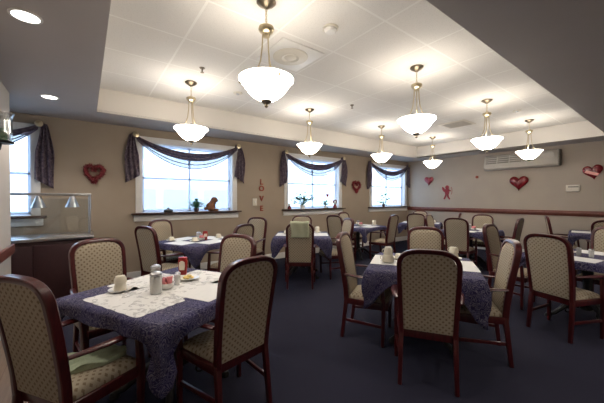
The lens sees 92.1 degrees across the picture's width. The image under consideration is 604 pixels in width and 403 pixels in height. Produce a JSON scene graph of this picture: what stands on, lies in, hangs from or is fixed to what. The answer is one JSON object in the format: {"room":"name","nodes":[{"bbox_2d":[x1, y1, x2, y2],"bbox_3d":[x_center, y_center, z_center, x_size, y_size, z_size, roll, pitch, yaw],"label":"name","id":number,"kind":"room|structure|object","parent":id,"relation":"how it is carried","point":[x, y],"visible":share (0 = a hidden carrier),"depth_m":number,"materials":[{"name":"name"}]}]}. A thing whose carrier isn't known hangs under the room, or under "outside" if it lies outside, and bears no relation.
{"room":"dining hall","nodes":[
{"label":"dining hall","id":0,"kind":"room"},
{"bbox_2d":[0,81,10,275],"bbox_3d":[-1.336,0.085,0.459,0.140,2.720,7.530,0,1,-37],"label":"wall","id":1,"kind":"structure","parent":0,"point":[5,213],"depth_m":3.29,"materials":[{"name":"paint"}]},
{"bbox_2d":[0,244,14,263],"bbox_3d":[-1.345,0.605,0.479,0.202,0.110,7.565,0,1,-37],"label":"trim","id":2,"kind":"structure","parent":1,"relation":"attached to","point":[8,251],"depth_m":3.22,"materials":[{"name":"brown wood"}]},
{"bbox_2d":[0,128,14,149],"bbox_3d":[-2.810,-0.608,2.714,0.198,0.431,0.196,0,1,-37],"label":"candle sconce","id":3,"kind":"object","parent":1,"relation":"attached to","point":[3,132],"visible":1,"depth_m":2.71,"materials":[{"name":"black metal"}]},
{"bbox_2d":[0,340,27,402],"bbox_3d":[-2.570,1.498,0.202,3.300,0.100,8.570,0,1,-37],"label":"wall","id":4,"kind":"structure","parent":0,"point":[5,386],"depth_m":2.31,"materials":[{"name":"beige paint"}]},
{"bbox_2d":[9,112,407,271],"bbox_3d":[-1.348,0.023,6.540,12.850,2.720,0.160,0,1,-37],"label":"wall","id":5,"kind":"structure","parent":0,"point":[76,143],"depth_m":5.16,"materials":[{"name":"paint"}]},
{"bbox_2d":[10,121,46,226],"bbox_3d":[-4.796,-0.395,3.892,2.080,1.540,0.259,0,1,-37],"label":"window","id":6,"kind":"structure","parent":5,"relation":"in","point":[34,186],"depth_m":4.39,"materials":[{"name":"white paint"}]},
{"bbox_2d":[34,120,43,126],"bbox_3d":[-3.965,-1.170,4.392,0.104,0.104,0.140,0,1,-37],"label":"holder","id":7,"kind":"object","parent":6,"relation":"attached to","point":[39,123],"visible":1,"depth_m":4.34,"materials":[{"name":"gold metal"}]},
{"bbox_2d":[10,124,54,188],"bbox_3d":[-4.740,-0.701,3.813,2.287,1.014,0.100,0,1,-37],"label":"scarf","id":8,"kind":"object","parent":7,"relation":"hanging from","point":[44,152],"visible":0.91,"depth_m":4.42,"materials":[{"name":"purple fabric"}]},
{"bbox_2d":[83,163,106,184],"bbox_3d":[-3.440,-0.459,4.822,0.348,0.366,0.109,0,1,-35],"label":"heart wreath","id":9,"kind":"object","parent":5,"relation":"attached to","point":[93,179],"visible":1,"depth_m":4.80,"materials":[{"name":"red"}]},
{"bbox_2d":[131,136,241,221],"bbox_3d":[-2.222,-0.415,5.809,2.080,1.540,0.259,0,1,-37],"label":"window","id":10,"kind":"structure","parent":5,"relation":"in","point":[167,143],"depth_m":5.76,"materials":[{"name":"white paint"}]},
{"bbox_2d":[188,199,206,211],"bbox_3d":[-2.101,0.069,5.831,0.399,0.266,0.152,0,1,-37],"label":"potted plant","id":11,"kind":"object","parent":10,"relation":"on","point":[196,203],"visible":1,"depth_m":5.80,"materials":[{"name":"green plant"}]},
{"bbox_2d":[204,197,218,210],"bbox_3d":[-1.865,0.053,5.988,0.153,0.296,0.311,1,1,43],"label":"plush dog","id":12,"kind":"object","parent":10,"relation":"on","point":[210,206],"visible":0.99,"depth_m":5.95},
{"bbox_2d":[127,236,406,277],"bbox_3d":[-1.318,1.315,6.464,12.590,0.143,0.025,0,1,-37],"label":"baseboard","id":13,"kind":"structure","parent":5,"relation":"attached to","point":[203,266],"depth_m":6.92,"materials":[{"name":"white paint"}]},
{"bbox_2d":[282,153,345,215],"bbox_3d":[0.329,-0.434,7.708,2.080,1.540,0.259,0,1,-37],"label":"window","id":14,"kind":"structure","parent":5,"relation":"in","point":[337,184],"depth_m":7.77,"materials":[{"name":"white paint"}]},
{"bbox_2d":[290,191,314,208],"bbox_3d":[0.006,-0.043,7.407,0.812,0.457,0.259,0,1,-37],"label":"potted plant","id":15,"kind":"object","parent":14,"relation":"on","point":[302,206],"visible":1,"depth_m":7.36,"materials":[{"name":"green plant"}]},
{"bbox_2d":[368,162,409,211],"bbox_3d":[2.847,-0.454,9.584,2.080,1.540,0.259,0,1,-37],"label":"window","id":16,"kind":"structure","parent":5,"relation":"in","point":[402,206],"depth_m":9.72,"materials":[{"name":"white paint"}]},
{"bbox_2d":[0,0,603,161],"bbox_3d":[1.201,-1.511,3.018,12.950,0.420,8.830,0,1,-37],"label":"ceiling","id":17,"kind":"structure","parent":0,"point":[128,63],"depth_m":3.42,"materials":[{"name":"paint"}]},
{"bbox_2d":[7,7,42,24],"bbox_3d":[-1.921,-1.286,2.022,0.184,0.008,0.184,0,1,-37],"label":"recessed light","id":18,"kind":"object","parent":17,"relation":"in","point":[23,15],"visible":1,"depth_m":2.01,"materials":[{"name":"white paint"}]},
{"bbox_2d":[174,80,207,144],"bbox_3d":[-1.558,-1.232,4.089,0.452,0.880,0.452,0,1,-37],"label":"pendant lamp","id":19,"kind":"object","parent":17,"relation":"hanging from","point":[191,133],"visible":1,"depth_m":4.01,"materials":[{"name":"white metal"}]},
{"bbox_2d":[239,0,293,107],"bbox_3d":[-0.296,-1.215,2.410,0.452,0.880,0.452,0,1,-37],"label":"pendant lamp","id":20,"kind":"object","parent":17,"relation":"hanging from","point":[266,85],"visible":1,"depth_m":2.32,"materials":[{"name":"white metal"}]},
{"bbox_2d":[257,37,324,71],"bbox_3d":[-0.133,-1.648,3.326,0.560,0.032,0.560,0,1,-37],"label":"ceiling vent","id":21,"kind":"object","parent":17,"relation":"in","point":[286,53],"visible":1,"depth_m":3.27,"materials":[{"name":"white metal"}]},
{"bbox_2d":[273,48,307,65],"bbox_3d":[-0.133,-1.642,3.326,0.400,0.020,0.400,0,1,-37],"label":"grille","id":22,"kind":"object","parent":21,"relation":"attached to","point":[282,56],"depth_m":3.29,"materials":[{"name":"beige plastic"}]},
{"bbox_2d":[297,108,321,157],"bbox_3d":[0.138,-1.245,5.327,0.452,0.880,0.452,0,1,-37],"label":"pendant lamp","id":23,"kind":"object","parent":17,"relation":"hanging from","point":[309,148],"visible":1,"depth_m":5.25,"materials":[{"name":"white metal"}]},
{"bbox_2d":[323,23,337,34],"bbox_3d":[0.274,-1.637,2.780,0.150,0.044,0.150,0,1,-37],"label":"smoke detector","id":24,"kind":"object","parent":17,"relation":"attached to","point":[331,28],"visible":1,"depth_m":2.75,"materials":[{"name":"beige plastic"}]},
{"bbox_2d":[371,125,391,164],"bbox_3d":[1.790,-1.258,6.557,0.452,0.880,0.452,0,1,-37],"label":"pendant lamp","id":25,"kind":"object","parent":17,"relation":"hanging from","point":[380,157],"visible":1,"depth_m":6.48,"materials":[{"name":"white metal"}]},
{"bbox_2d":[397,64,435,137],"bbox_3d":[1.424,-1.227,3.617,0.452,0.880,0.452,0,1,-37],"label":"pendant lamp","id":26,"kind":"object","parent":17,"relation":"hanging from","point":[416,124],"visible":1,"depth_m":3.54,"materials":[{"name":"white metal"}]},
{"bbox_2d":[424,137,441,169],"bbox_3d":[3.470,-1.270,7.734,0.452,0.880,0.452,0,1,-37],"label":"pendant lamp","id":27,"kind":"object","parent":17,"relation":"hanging from","point":[432,164],"visible":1,"depth_m":7.66,"materials":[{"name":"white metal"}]},
{"bbox_2d":[439,119,475,128],"bbox_3d":[3.394,-1.687,6.375,0.560,0.018,0.560,0,1,-37],"label":"ceiling vent","id":28,"kind":"object","parent":17,"relation":"in","point":[460,123],"visible":1,"depth_m":6.33,"materials":[{"name":"beige plastic"}]},
{"bbox_2d":[442,121,470,127],"bbox_3d":[3.394,-1.682,6.375,0.418,0.008,0.460,0,1,-37],"label":"grille","id":29,"kind":"object","parent":28,"relation":"attached to","point":[459,123],"depth_m":6.34,"materials":[{"name":"plastic"}]},
{"bbox_2d":[471,99,502,152],"bbox_3d":[3.067,-1.240,4.827,0.452,0.880,0.452,0,1,-37],"label":"pendant lamp","id":30,"kind":"object","parent":17,"relation":"hanging from","point":[484,143],"visible":1,"depth_m":4.76,"materials":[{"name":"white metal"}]},
{"bbox_2d":[516,119,542,161],"bbox_3d":[4.725,-1.252,6.049,0.452,0.880,0.452,0,1,-37],"label":"pendant lamp","id":31,"kind":"object","parent":17,"relation":"hanging from","point":[528,155],"visible":1,"depth_m":5.99,"materials":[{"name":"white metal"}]},
{"bbox_2d":[61,240,603,402],"bbox_3d":[2.518,1.459,3.992,9.390,0.100,8.570,0,1,-37],"label":"floor","id":32,"kind":"structure","parent":0,"point":[310,362],"depth_m":2.60,"materials":[{"name":"carpet"}]},
{"bbox_2d":[10,193,93,298],"bbox_3d":[-3.951,0.636,3.872,1.910,1.508,0.680,0,1,-37],"label":"buffet counter","id":33,"kind":"object","parent":32,"relation":"on","point":[42,257],"depth_m":3.92,"materials":[{"name":"red laminate"}]},
{"bbox_2d":[30,195,46,207],"bbox_3d":[-3.682,0.000,4.066,0.176,0.173,0.176,0,1,-37],"label":"heat lamp","id":34,"kind":"object","parent":33,"relation":"attached to","point":[38,202],"depth_m":4.03,"materials":[{"name":"metal"}]},
{"bbox_2d":[65,196,79,206],"bbox_3d":[-3.385,-0.003,4.287,0.176,0.173,0.176,0,1,-37],"label":"heat lamp","id":35,"kind":"object","parent":33,"relation":"attached to","point":[72,202],"depth_m":4.25,"materials":[{"name":"metal"}]},
{"bbox_2d":[0,274,144,402],"bbox_3d":[-1.304,0.896,1.651,0.575,1.076,0.552,0,1,19],"label":"dining chair","id":36,"kind":"object","parent":32,"relation":"on","point":[31,330],"visible":0.9,"depth_m":1.46,"materials":[{"name":"beige fabric"}]},
{"bbox_2d":[67,344,125,374],"bbox_3d":[-1.295,0.932,1.741,0.271,0.045,0.400,0,1,39],"label":"napkin","id":37,"kind":"object","parent":36,"relation":"on","point":[101,357],"visible":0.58,"depth_m":1.73,"materials":[{"name":"green fabric"}]},
{"bbox_2d":[68,238,150,357],"bbox_3d":[-1.725,0.887,2.597,0.552,1.076,0.575,0,1,36],"label":"dining chair","id":38,"kind":"object","parent":32,"relation":"on","point":[95,262],"visible":0.38,"depth_m":2.65,"materials":[{"name":"beige fabric"}]},
{"bbox_2d":[134,226,187,275],"bbox_3d":[-2.028,0.870,4.187,0.575,1.076,0.552,0,1,29],"label":"dining chair","id":39,"kind":"object","parent":32,"relation":"on","point":[146,237],"visible":0.65,"depth_m":4.00,"materials":[{"name":"beige fabric"}]},
{"bbox_2d":[109,350,228,402],"bbox_3d":[-0.998,1.048,2.247,1.000,0.757,1.000,0,1,25],"label":"dining table","id":40,"kind":"object","parent":32,"relation":"on","point":[114,395],"visible":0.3,"depth_m":2.12,"materials":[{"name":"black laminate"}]},
{"bbox_2d":[56,267,221,398],"bbox_3d":[-0.997,0.851,2.247,1.124,0.382,1.122,0,1,25],"label":"tablecloth","id":41,"kind":"object","parent":40,"relation":"on","point":[161,331],"visible":0.48,"depth_m":1.67,"materials":[{"name":"fabric"}]},
{"bbox_2d":[83,288,184,317],"bbox_3d":[-1.133,0.662,1.959,0.629,0.001,0.345,0,1,29],"label":"placemat","id":42,"kind":"object","parent":41,"relation":"on","point":[136,303],"visible":0.8,"depth_m":1.93,"materials":[{"name":"fabric"}]},
{"bbox_2d":[108,286,132,292],"bbox_3d":[-1.339,0.651,2.144,0.158,0.017,0.158,0,1,-37],"label":"saucer","id":43,"kind":"object","parent":42,"relation":"on","point":[128,287],"visible":0.6,"depth_m":2.13,"materials":[{"name":"white ceramic"}]},
{"bbox_2d":[114,283,126,291],"bbox_3d":[-1.335,0.625,2.149,0.084,0.054,0.095,0,1,34],"label":"coffee cup","id":44,"kind":"object","parent":43,"relation":"on","point":[117,287],"visible":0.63,"depth_m":2.11,"materials":[{"name":"beige ceramic"}]},
{"bbox_2d":[114,275,126,283],"bbox_3d":[-1.344,0.573,2.145,0.095,0.054,0.084,0,1,20],"label":"coffee cup","id":45,"kind":"object","parent":44,"relation":"on","point":[119,279],"visible":1,"depth_m":2.12,"materials":[{"name":"beige ceramic"}]},
{"bbox_2d":[149,271,161,294],"bbox_3d":[-1.049,0.581,2.089,0.084,0.158,0.084,0,1,-37],"label":"sugar dispenser","id":46,"kind":"object","parent":42,"relation":"on","point":[156,278],"visible":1,"depth_m":2.06,"materials":[{"name":"clear glass"}]},
{"bbox_2d":[107,273,174,290],"bbox_3d":[-1.297,0.658,2.418,0.304,0.001,0.467,0,1,22],"label":"placemat","id":47,"kind":"object","parent":41,"relation":"on","point":[143,281],"visible":0.46,"depth_m":2.36,"materials":[{"name":"paper"}]},
{"bbox_2d":[141,278,207,298],"bbox_3d":[-0.992,0.661,2.257,0.548,0.001,0.629,0,1,21],"label":"placemat","id":48,"kind":"object","parent":41,"relation":"on","point":[184,286],"visible":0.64,"depth_m":2.21,"materials":[{"name":"paper"}]},
{"bbox_2d":[162,276,174,289],"bbox_3d":[-1.031,0.616,2.209,0.118,0.087,0.118,0,1,-37],"label":"bowl","id":49,"kind":"object","parent":48,"relation":"on","point":[167,282],"visible":0.93,"depth_m":2.19,"materials":[{"name":"white"}]},
{"bbox_2d":[178,257,186,274],"bbox_3d":[-1.069,0.577,2.607,0.080,0.157,0.044,0,1,-2],"label":"ketchup bottle","id":50,"kind":"object","parent":48,"relation":"on","point":[182,261],"visible":0.96,"depth_m":2.59,"materials":[{"name":"red plastic"}]},
{"bbox_2d":[176,280,217,301],"bbox_3d":[-0.653,0.660,2.190,0.300,0.001,0.460,0,1,25],"label":"placemat","id":51,"kind":"object","parent":41,"relation":"on","point":[208,292],"visible":0.56,"depth_m":2.09,"materials":[{"name":"paper"}]},
{"bbox_2d":[173,270,220,283],"bbox_3d":[-0.851,0.656,2.555,0.467,0.001,0.304,0,1,23],"label":"placemat","id":52,"kind":"object","parent":41,"relation":"on","point":[205,276],"visible":0.49,"depth_m":2.58,"materials":[{"name":"paper"}]},
{"bbox_2d":[148,219,190,267],"bbox_3d":[-2.339,0.861,5.113,0.552,1.076,0.575,0,1,29],"label":"dining chair","id":53,"kind":"object","parent":32,"relation":"on","point":[163,228],"visible":0.41,"depth_m":5.18,"materials":[{"name":"beige fabric"}]},
{"bbox_2d":[184,234,255,341],"bbox_3d":[-0.781,0.884,2.857,0.575,1.076,0.552,0,1,27],"label":"dining chair","id":54,"kind":"object","parent":32,"relation":"on","point":[233,247],"visible":0.19,"depth_m":3.03,"materials":[{"name":"beige fabric"}]},
{"bbox_2d":[176,255,276,402],"bbox_3d":[-0.506,0.892,2.030,0.552,1.076,0.575,1,1,41],"label":"dining chair","id":55,"kind":"object","parent":32,"relation":"on","point":[246,286],"visible":0.96,"depth_m":1.89,"materials":[{"name":"beige fabric"}]},
{"bbox_2d":[207,224,253,271],"bbox_3d":[-1.064,0.868,4.435,0.552,1.076,0.575,0,1,27],"label":"dining chair","id":56,"kind":"object","parent":32,"relation":"on","point":[248,229],"visible":0.24,"depth_m":4.31,"materials":[{"name":"brown wood"}]},
{"bbox_2d":[247,217,266,255],"bbox_3d":[-0.995,0.855,5.670,0.575,1.076,0.552,0,1,23],"label":"dining chair","id":57,"kind":"object","parent":32,"relation":"on","point":[260,223],"visible":0.47,"depth_m":5.78,"materials":[{"name":"beige fabric"}]},
{"bbox_2d":[283,223,316,289],"bbox_3d":[-0.031,0.864,4.824,0.575,1.076,0.552,0,1,0],"label":"dining chair","id":58,"kind":"object","parent":32,"relation":"on","point":[298,251],"visible":0.95,"depth_m":4.63,"materials":[{"name":"beige fabric"}]},
{"bbox_2d":[290,221,309,237],"bbox_3d":[-0.032,0.442,4.583,0.302,0.270,0.103,0,1,0],"label":"towel","id":59,"kind":"object","parent":58,"relation":"on","point":[299,229],"visible":0.99,"depth_m":4.55,"materials":[{"name":"beige fabric"}]},
{"bbox_2d":[289,215,311,267],"bbox_3d":[-0.003,0.848,6.340,0.575,1.076,0.552,0,1,0],"label":"dining chair","id":60,"kind":"object","parent":32,"relation":"on","point":[301,218],"visible":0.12,"depth_m":6.54,"materials":[{"name":"beige fabric"}]},
{"bbox_2d":[289,266,318,278],"bbox_3d":[0.003,1.014,5.549,1.000,0.757,1.000,0,1,1],"label":"dining table","id":61,"kind":"object","parent":32,"relation":"on","point":[292,268],"visible":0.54,"depth_m":5.40,"materials":[{"name":"black metal"}]},
{"bbox_2d":[271,231,331,258],"bbox_3d":[0.004,0.813,5.545,1.089,0.374,1.085,0,1,1],"label":"tablecloth","id":62,"kind":"object","parent":61,"relation":"on","point":[323,242],"visible":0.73,"depth_m":5.02,"materials":[{"name":"fabric"}]},
{"bbox_2d":[319,218,353,279],"bbox_3d":[0.660,0.857,5.508,0.552,1.076,0.575,0,1,-17],"label":"dining chair","id":63,"kind":"object","parent":32,"relation":"on","point":[348,223],"visible":0.45,"depth_m":5.44,"materials":[{"name":"brown wood"}]},
{"bbox_2d":[326,215,355,260],"bbox_3d":[0.901,0.843,6.783,0.552,1.076,0.575,-1,1,-45],"label":"dining chair","id":64,"kind":"object","parent":32,"relation":"on","point":[334,222],"visible":0.48,"depth_m":6.67,"materials":[{"name":"beige fabric"}]},
{"bbox_2d":[338,212,363,251],"bbox_3d":[1.306,0.832,7.877,0.575,1.076,0.552,-1,1,-43],"label":"dining chair","id":65,"kind":"object","parent":32,"relation":"on","point":[343,215],"visible":0.21,"depth_m":7.94,"materials":[{"name":"beige fabric"}]},
{"bbox_2d":[353,232,374,259],"bbox_3d":[1.401,0.997,7.288,1.000,0.757,1.000,1,1,43],"label":"dining table","id":66,"kind":"object","parent":32,"relation":"on","point":[358,248],"visible":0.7,"depth_m":7.25,"materials":[{"name":"black metal"}]},
{"bbox_2d":[353,224,386,242],"bbox_3d":[1.399,0.774,7.285,1.083,0.332,1.088,1,1,43],"label":"tablecloth","id":67,"kind":"object","parent":66,"relation":"on","point":[364,231],"visible":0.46,"depth_m":6.70,"materials":[{"name":"fabric"}]},
{"bbox_2d":[336,232,393,347],"bbox_3d":[0.680,0.881,3.151,0.552,1.076,0.575,0,1,24],"label":"dining chair","id":68,"kind":"object","parent":32,"relation":"on","point":[352,291],"visible":0.87,"depth_m":3.03,"materials":[{"name":"beige fabric"}]},
{"bbox_2d":[369,215,398,259],"bbox_3d":[1.962,0.842,6.928,0.552,1.076,0.575,1,1,43],"label":"dining chair","id":69,"kind":"object","parent":32,"relation":"on","point":[392,224],"visible":0.94,"depth_m":6.81,"materials":[{"name":"beige fabric"}]},
{"bbox_2d":[406,213,425,231],"bbox_3d":[3.020,0.835,7.622,0.575,1.076,0.552,0,1,29],"label":"dining chair","id":70,"kind":"object","parent":32,"relation":"on","point":[413,219],"visible":0.29,"depth_m":7.42,"materials":[{"name":"beige fabric"}]},
{"bbox_2d":[388,318,452,354],"bbox_3d":[1.263,1.040,3.078,1.000,0.757,1.000,0,1,22],"label":"dining table","id":71,"kind":"object","parent":32,"relation":"on","point":[449,346],"visible":0.17,"depth_m":2.77,"materials":[{"name":"black metal"}]},
{"bbox_2d":[361,252,491,329],"bbox_3d":[1.263,0.858,3.076,1.090,0.412,1.088,0,1,22],"label":"tablecloth","id":72,"kind":"object","parent":71,"relation":"on","point":[377,278],"visible":0.55,"depth_m":2.58,"materials":[{"name":"fabric"}]},
{"bbox_2d":[370,255,396,265],"bbox_3d":[0.942,0.649,3.238,0.300,0.001,0.500,0,1,20],"label":"placemat","id":73,"kind":"object","parent":72,"relation":"on","point":[376,260],"visible":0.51,"depth_m":3.15,"materials":[{"name":"paper"}]},
{"bbox_3d":[0.920,0.641,3.106,0.158,0.017,0.158,0,1,-37],"label":"saucer","id":74,"kind":"object","parent":73,"relation":"on","visible":0},
{"bbox_2d":[380,254,393,261],"bbox_3d":[0.920,0.601,3.106,0.127,0.078,0.127,0,1,-15],"label":"coffee cup","id":75,"kind":"object","parent":74,"relation":"on","point":[385,258],"visible":0.75,"depth_m":3.06,"materials":[{"name":"beige ceramic"}]},
{"bbox_2d":[453,260,480,271],"bbox_3d":[1.612,0.652,2.974,0.300,0.001,0.500,0,1,22],"label":"placemat","id":76,"kind":"object","parent":72,"relation":"on","point":[469,266],"visible":0.45,"depth_m":2.92,"materials":[{"name":"paper"}]},
{"bbox_2d":[407,226,443,250],"bbox_3d":[1.552,0.876,3.659,0.575,1.076,0.552,0,1,22],"label":"dining chair","id":77,"kind":"object","parent":32,"relation":"on","point":[422,237],"visible":0.18,"depth_m":3.83,"materials":[{"name":"beige fabric"}]},
{"bbox_2d":[391,249,464,396],"bbox_3d":[1.020,0.889,2.380,0.575,1.076,0.552,0,1,21],"label":"dining chair","id":78,"kind":"object","parent":32,"relation":"on","point":[428,295],"visible":1,"depth_m":2.18,"materials":[{"name":"beige fabric"}]},
{"bbox_2d":[424,214,445,250],"bbox_3d":[3.222,0.843,6.838,0.552,1.076,0.575,1,1,43],"label":"dining chair","id":79,"kind":"object","parent":32,"relation":"on","point":[429,221],"visible":0.2,"depth_m":6.90,"materials":[{"name":"beige fabric"}]},
{"bbox_2d":[444,218,477,265],"bbox_3d":[3.175,0.853,5.870,0.575,1.076,0.552,1,1,43],"label":"dining chair","id":80,"kind":"object","parent":32,"relation":"on","point":[456,230],"visible":0.77,"depth_m":5.71,"materials":[{"name":"beige fabric"}]},
{"bbox_2d":[460,237,486,269],"bbox_3d":[3.654,1.006,6.322,1.000,0.757,1.000,-1,1,-45],"label":"dining table","id":81,"kind":"object","parent":32,"relation":"on","point":[471,256],"visible":0.37,"depth_m":6.28,"materials":[{"name":"black metal"}]},
{"bbox_2d":[437,229,504,242],"bbox_3d":[3.653,0.766,6.319,1.087,0.294,1.086,-1,1,-45],"label":"tablecloth","id":82,"kind":"object","parent":81,"relation":"on","point":[479,235],"visible":0.12,"depth_m":5.85,"materials":[{"name":"fabric"}]},
{"bbox_2d":[472,214,493,247],"bbox_3d":[4.153,0.844,6.776,0.575,1.076,0.552,1,1,43],"label":"dining chair","id":83,"kind":"object","parent":32,"relation":"on","point":[478,220],"visible":0.38,"depth_m":6.89,"materials":[{"name":"beige fabric"}]},
{"bbox_2d":[458,239,521,367],"bbox_3d":[1.694,0.885,2.752,0.552,1.076,0.575,0,1,21],"label":"dining chair","id":84,"kind":"object","parent":32,"relation":"on","point":[510,254],"visible":0.68,"depth_m":2.55,"materials":[{"name":"beige fabric"}]},
{"bbox_2d":[486,218,523,270],"bbox_3d":[4.046,0.854,5.790,0.575,1.076,0.552,-1,1,-42],"label":"dining chair","id":85,"kind":"object","parent":32,"relation":"on","point":[518,227],"visible":0.31,"depth_m":5.58,"materials":[{"name":"beige fabric"}]},
{"bbox_2d":[482,224,535,309],"bbox_3d":[2.925,0.871,4.119,0.575,1.076,0.552,0,1,-37],"label":"dining chair","id":86,"kind":"object","parent":32,"relation":"on","point":[490,232],"visible":0.6,"depth_m":4.14,"materials":[{"name":"beige fabric"}]},
{"bbox_2d":[544,216,580,249],"bbox_3d":[5.534,0.849,6.202,0.552,1.076,0.575,0,1,35],"label":"dining chair","id":87,"kind":"object","parent":32,"relation":"on","point":[547,220],"visible":0.36,"depth_m":6.14,"materials":[{"name":"brown wood"}]},
{"bbox_2d":[523,233,603,343],"bbox_3d":[2.805,0.881,3.157,0.552,1.076,0.575,0,1,-19],"label":"dining chair","id":88,"kind":"object","parent":32,"relation":"on","point":[550,264],"visible":1,"depth_m":3.02,"materials":[{"name":"beige fabric"}]},
{"bbox_2d":[544,270,599,318],"bbox_3d":[3.408,1.036,3.471,1.000,0.757,1.000,0,1,-29],"label":"dining table","id":89,"kind":"object","parent":32,"relation":"on","point":[587,283],"visible":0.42,"depth_m":3.44,"materials":[{"name":"black metal"}]},
{"bbox_2d":[519,249,603,273],"bbox_3d":[3.405,0.794,3.468,1.084,0.292,1.081,0,1,-29],"label":"tablecloth","id":90,"kind":"object","parent":89,"relation":"on","point":[598,267],"visible":0.19,"depth_m":3.13,"materials":[{"name":"fabric"}]},
{"bbox_2d":[574,256,602,262],"bbox_3d":[3.118,0.649,3.309,0.300,0.001,0.400,0,1,-29],"label":"placemat","id":91,"kind":"object","parent":90,"relation":"on","point":[589,260],"visible":0.49,"depth_m":3.20,"materials":[{"name":"paper"}]},
{"bbox_2d":[575,226,603,291],"bbox_3d":[3.981,0.874,3.791,0.552,1.076,0.575,0,1,-29],"label":"dining chair","id":92,"kind":"object","parent":32,"relation":"on","point":[597,235],"visible":0.3,"depth_m":3.99,"materials":[{"name":"brown wood"}]},
{"bbox_2d":[585,220,603,249],"bbox_3d":[5.489,0.860,5.224,0.575,1.076,0.552,1,1,43],"label":"dining chair","id":93,"kind":"object","parent":32,"relation":"on","point":[599,223],"visible":0.23,"depth_m":5.15,"materials":[{"name":"brown wood"}]},
{"bbox_3d":[-1.712,1.022,4.771,1.000,0.757,1.000,0,1,27],"label":"dining table","id":94,"kind":"object","parent":32,"relation":"on","visible":0},
{"bbox_2d":[159,236,222,267],"bbox_3d":[-1.712,0.781,4.767,1.091,0.294,1.094,0,1,27],"label":"tablecloth","id":95,"kind":"object","parent":94,"relation":"on","point":[195,252],"visible":0.38,"depth_m":4.22,"materials":[{"name":"fabric"}]},
{"bbox_3d":[5.951,1.013,5.715,1.000,0.757,1.000,1,1,43],"label":"dining table","id":96,"kind":"object","parent":32,"relation":"on","visible":0},
{"bbox_2d":[568,230,590,246],"bbox_3d":[5.952,0.782,5.714,1.100,0.314,1.100,1,1,43],"label":"tablecloth","id":97,"kind":"object","parent":96,"relation":"on","point":[572,237],"visible":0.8,"depth_m":5.64,"materials":[{"name":"fabric"}]},
{"bbox_3d":[3.364,0.987,8.251,1.000,0.757,1.000,0,1,29],"label":"dining table","id":98,"kind":"object","parent":32,"relation":"on","visible":0},
{"bbox_2d":[397,221,442,233],"bbox_3d":[3.365,0.746,8.248,1.090,0.294,1.086,0,1,29],"label":"tablecloth","id":99,"kind":"object","parent":98,"relation":"on","point":[401,226],"visible":0.49,"depth_m":7.99,"materials":[{"name":"fabric"}]},
{"bbox_2d":[408,140,603,250],"bbox_3d":[6.348,0.020,6.829,0.160,2.720,8.570,0,1,-37],"label":"wall","id":100,"kind":"structure","parent":0,"point":[545,189],"depth_m":7.61,"materials":[{"name":"beige paint"}]},
{"bbox_2d":[407,207,603,216],"bbox_3d":[6.266,0.275,6.771,0.044,0.125,8.570,0,1,-37],"label":"trim","id":101,"kind":"structure","parent":100,"relation":"attached to","point":[475,210],"depth_m":7.59,"materials":[{"name":"brown wood"}]},
{"bbox_2d":[509,176,528,190],"bbox_3d":[5.633,-0.464,7.569,0.090,0.385,0.420,0,1,-37],"label":"heart","id":102,"kind":"object","parent":100,"relation":"attached to","point":[519,183],"visible":1,"depth_m":7.53,"materials":[{"name":"red plastic"}]},
{"bbox_2d":[484,149,560,170],"bbox_3d":[5.604,-1.057,7.495,0.220,0.400,1.605,0,1,-37],"label":"air conditioner","id":103,"kind":"object","parent":100,"relation":"attached to","point":[546,158],"visible":0.8,"depth_m":7.42,"materials":[{"name":"plastic"}]},
{"bbox_2d":[509,155,521,161],"bbox_3d":[5.515,-1.112,7.506,0.062,0.189,0.255,0,1,-37],"label":"grille","id":104,"kind":"object","parent":103,"relation":"attached to","point":[512,158],"depth_m":7.51,"materials":[{"name":"grey metal"}]},
{"bbox_2d":[582,164,602,178],"bbox_3d":[6.473,-0.650,6.484,0.036,0.337,0.337,0,1,-37],"label":"heart","id":105,"kind":"object","parent":100,"relation":"attached to","point":[593,172],"visible":1,"depth_m":6.46,"materials":[{"name":"red metal"}]},
{"label":"outside","id":106,"kind":"structure","parent":0,"visible":0},
{"bbox_3d":[-10.137,1.348,18.649,60.000,0.100,29.000,0,1,-37],"label":"ground","id":107,"kind":"structure","parent":106,"visible":0},
{"bbox_2d":[144,182,227,211],"bbox_3d":[-4.375,0.438,8.457,4.861,1.930,1.815,0,1,-37],"label":"van","id":108,"kind":"object","parent":107,"relation":"on","point":[157,195],"visible":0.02,"depth_m":8.06,"materials":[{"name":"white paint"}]},
{"bbox_3d":[-2.946,-1.178,5.150,0.104,0.104,0.140,0,1,-37],"label":"holder","id":109,"kind":"object","parent":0,"visible":0},
{"bbox_2d":[124,133,244,182],"bbox_3d":[-2.165,-0.781,5.730,2.287,0.894,0.100,0,1,-37],"label":"scarf","id":110,"kind":"object","parent":109,"relation":"hanging from","point":[186,160],"visible":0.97,"depth_m":5.57,"materials":[{"name":"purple fabric"}]},
{"bbox_3d":[-0.396,-1.198,7.049,0.104,0.104,0.140,0,1,-37],"label":"holder","id":111,"kind":"object","parent":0,"visible":0},
{"bbox_2d":[279,150,347,186],"bbox_3d":[0.385,-0.800,7.629,2.287,0.894,0.100,0,1,-37],"label":"scarf","id":112,"kind":"object","parent":111,"relation":"hanging from","point":[318,170],"visible":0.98,"depth_m":7.50,"materials":[{"name":"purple fabric"}]},
{"bbox_3d":[2.122,-1.217,8.925,0.104,0.104,0.140,0,1,-37],"label":"holder","id":113,"kind":"object","parent":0,"visible":0},
{"bbox_2d":[367,160,409,188],"bbox_3d":[2.904,-0.820,9.504,2.287,0.894,0.100,0,1,-37],"label":"scarf","id":114,"kind":"object","parent":113,"relation":"hanging from","point":[388,175],"visible":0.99,"depth_m":9.38,"materials":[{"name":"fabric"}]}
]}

